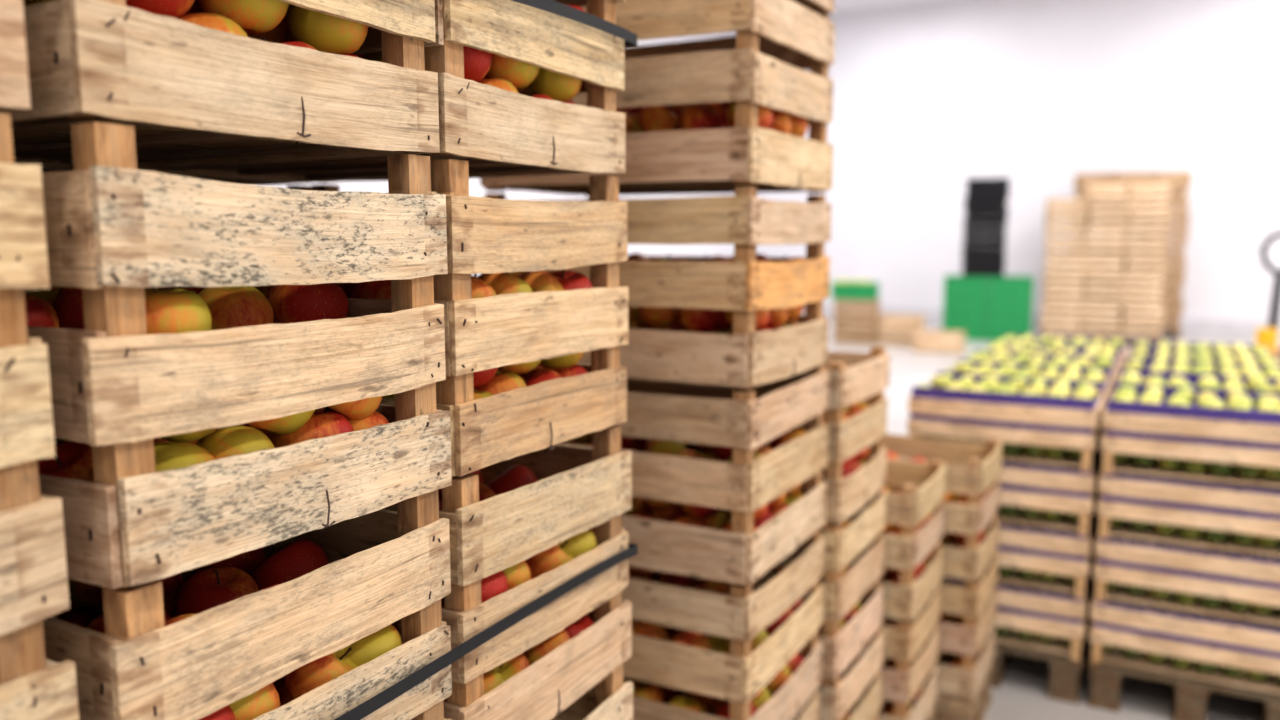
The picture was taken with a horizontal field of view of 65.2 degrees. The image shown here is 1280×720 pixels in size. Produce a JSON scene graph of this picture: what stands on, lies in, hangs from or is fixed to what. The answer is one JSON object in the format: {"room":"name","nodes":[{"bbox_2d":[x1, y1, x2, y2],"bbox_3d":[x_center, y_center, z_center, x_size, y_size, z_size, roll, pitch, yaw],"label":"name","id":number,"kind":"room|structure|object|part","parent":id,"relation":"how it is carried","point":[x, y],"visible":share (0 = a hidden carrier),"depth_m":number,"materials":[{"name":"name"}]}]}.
{"room":"fruit warehouse","nodes":[
{"label":"fruit warehouse","id":0,"kind":"room"},
{"bbox_2d":[269,31,735,275],"bbox_3d":[-3.582,-2.252,8.785,0.200,5.200,22.000,4,8,30],"label":"wall","id":1,"kind":"structure","parent":0,"point":[475,190],"depth_m":14.80,"materials":[{"name":"white paint"}]},
{"bbox_2d":[829,0,955,14],"bbox_3d":[2.350,-4.506,5.051,13.900,0.200,22.400,4,8,30],"label":"ceiling","id":2,"kind":"structure","parent":0,"point":[840,6],"depth_m":16.38,"materials":[{"name":"white paint"}]},
{"bbox_2d":[756,0,1279,321],"bbox_3d":[7.901,-3.020,14.925,13.500,5.200,0.200,4,8,30],"label":"wall","id":3,"kind":"structure","parent":0,"point":[1038,95],"depth_m":15.64,"materials":[{"name":"white paint"}]},
{"bbox_2d":[801,304,1279,336],"bbox_3d":[7.838,-0.536,15.126,13.500,0.220,0.050,4,8,30],"label":"baseboard","id":4,"kind":"structure","parent":3,"relation":"attached to","point":[1187,325],"depth_m":14.87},
{"bbox_2d":[828,318,1279,719],"bbox_3d":[2.350,0.853,5.721,13.900,0.200,22.400,4,8,30],"label":"floor","id":5,"kind":"structure","parent":0,"point":[1022,693],"depth_m":3.28,"materials":[{"name":"concrete"}]},
{"bbox_2d":[0,0,637,719],"bbox_3d":[-1.066,0.175,1.324,1.765,2.236,1.215,4,8,28],"label":"crates","id":6,"kind":"object","parent":5,"relation":"on","point":[267,452],"visible":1,"depth_m":0.94,"materials":[{"name":"brown wood"}]},
{"bbox_2d":[480,0,834,719],"bbox_3d":[0.039,0.085,2.040,0.593,2.236,0.446,4,8,28],"label":"crates","id":7,"kind":"object","parent":5,"relation":"on","point":[720,356],"visible":0.64,"depth_m":1.81,"materials":[{"name":"brown wood"}]},
{"bbox_2d":[632,347,889,719],"bbox_3d":[0.012,0.544,2.601,1.176,1.186,0.402,4,8,28],"label":"crates","id":8,"kind":"object","parent":5,"relation":"on","point":[854,475],"visible":0.05,"depth_m":2.25,"materials":[{"name":"brown wood"}]},
{"bbox_2d":[833,299,924,345],"bbox_3d":[3.207,-0.513,13.423,1.150,0.598,0.416,3,8,21],"label":"pile","id":9,"kind":"object","parent":5,"relation":"on","point":[849,327],"visible":0.94,"depth_m":13.33,"materials":[{"name":"brown wood"}]},
{"bbox_2d":[830,279,878,299],"bbox_3d":[2.905,-0.959,13.507,0.584,0.258,0.424,3,8,21],"label":"crate","id":10,"kind":"object","parent":9,"relation":"on","point":[840,289],"visible":1,"depth_m":13.33,"materials":[{"name":"plastic"}]},
{"bbox_2d":[821,460,946,719],"bbox_3d":[0.257,0.678,2.939,1.171,0.836,0.378,4,8,28],"label":"crates","id":11,"kind":"object","parent":5,"relation":"on","point":[912,577],"visible":0.09,"depth_m":2.57,"materials":[{"name":"brown wood"}]},
{"bbox_2d":[913,329,964,353],"bbox_3d":[3.757,-0.232,12.552,0.593,0.257,0.395,3,8,21],"label":"crate","id":12,"kind":"object","parent":5,"relation":"on","point":[923,339],"visible":1,"depth_m":12.41,"materials":[{"name":"brown wood"}]},
{"bbox_2d":[881,433,1002,719],"bbox_3d":[0.518,0.643,3.224,1.173,0.836,0.375,4,8,28],"label":"crates","id":13,"kind":"object","parent":5,"relation":"on","point":[969,541],"visible":0.1,"depth_m":2.86,"materials":[{"name":"brown wood"}]},
{"bbox_2d":[942,275,1033,340],"bbox_3d":[4.860,-0.727,13.985,1.169,0.884,0.424,3,8,21],"label":"plastic crates","id":14,"kind":"object","parent":5,"relation":"on","point":[1008,300],"visible":0.93,"depth_m":13.80,"materials":[{"name":"green plastic"}]},
{"bbox_2d":[961,178,1010,275],"bbox_3d":[4.795,-1.838,13.870,0.601,1.332,0.433,3,8,21],"label":"plastic crates","id":15,"kind":"object","parent":14,"relation":"on","point":[986,199],"visible":1,"depth_m":13.74,"materials":[{"name":"black plastic"}]},
{"bbox_2d":[907,334,1126,703],"bbox_3d":[1.595,0.466,4.064,0.574,0.978,1.994,4,8,28],"label":"crates","id":16,"kind":"object","parent":5,"relation":"on","point":[1045,398],"visible":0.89,"depth_m":3.17,"materials":[{"name":"brown wood"}]},
{"bbox_2d":[1040,181,1171,340],"bbox_3d":[6.242,-1.297,13.489,1.488,2.138,0.829,3,8,21],"label":"wooden crates","id":17,"kind":"object","parent":5,"relation":"on","point":[1107,303],"visible":0.99,"depth_m":13.17,"materials":[{"name":"brown wood"}]},
{"bbox_2d":[1069,171,1192,338],"bbox_3d":[7.094,-1.536,14.592,1.485,2.338,0.823,3,8,21],"label":"wooden crates","id":18,"kind":"object","parent":5,"relation":"on","point":[1171,300],"visible":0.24,"depth_m":14.10,"materials":[{"name":"brown wood"}]},
{"bbox_2d":[1088,340,1279,719],"bbox_3d":[2.108,0.500,3.790,0.572,0.979,1.993,4,8,28],"label":"crates","id":19,"kind":"object","parent":5,"relation":"on","point":[1186,573],"visible":1,"depth_m":2.97,"materials":[{"name":"brown wood"}]},
{"bbox_2d":[1255,232,1279,354],"bbox_3d":[4.575,-0.243,7.658,1.395,1.494,0.540,-5,9,-35],"label":"jack","id":20,"kind":"object","parent":5,"relation":"on","point":[1265,336],"visible":0.29,"depth_m":7.96,"materials":[{"name":"orange paint"}]},
{"bbox_3d":[5.078,-0.508,7.980,0.168,1.048,0.350,-5,9,-35],"label":"tow handle","id":21,"kind":"part","parent":20,"relation":"part of","materials":[{"name":"black paint"}]}
]}

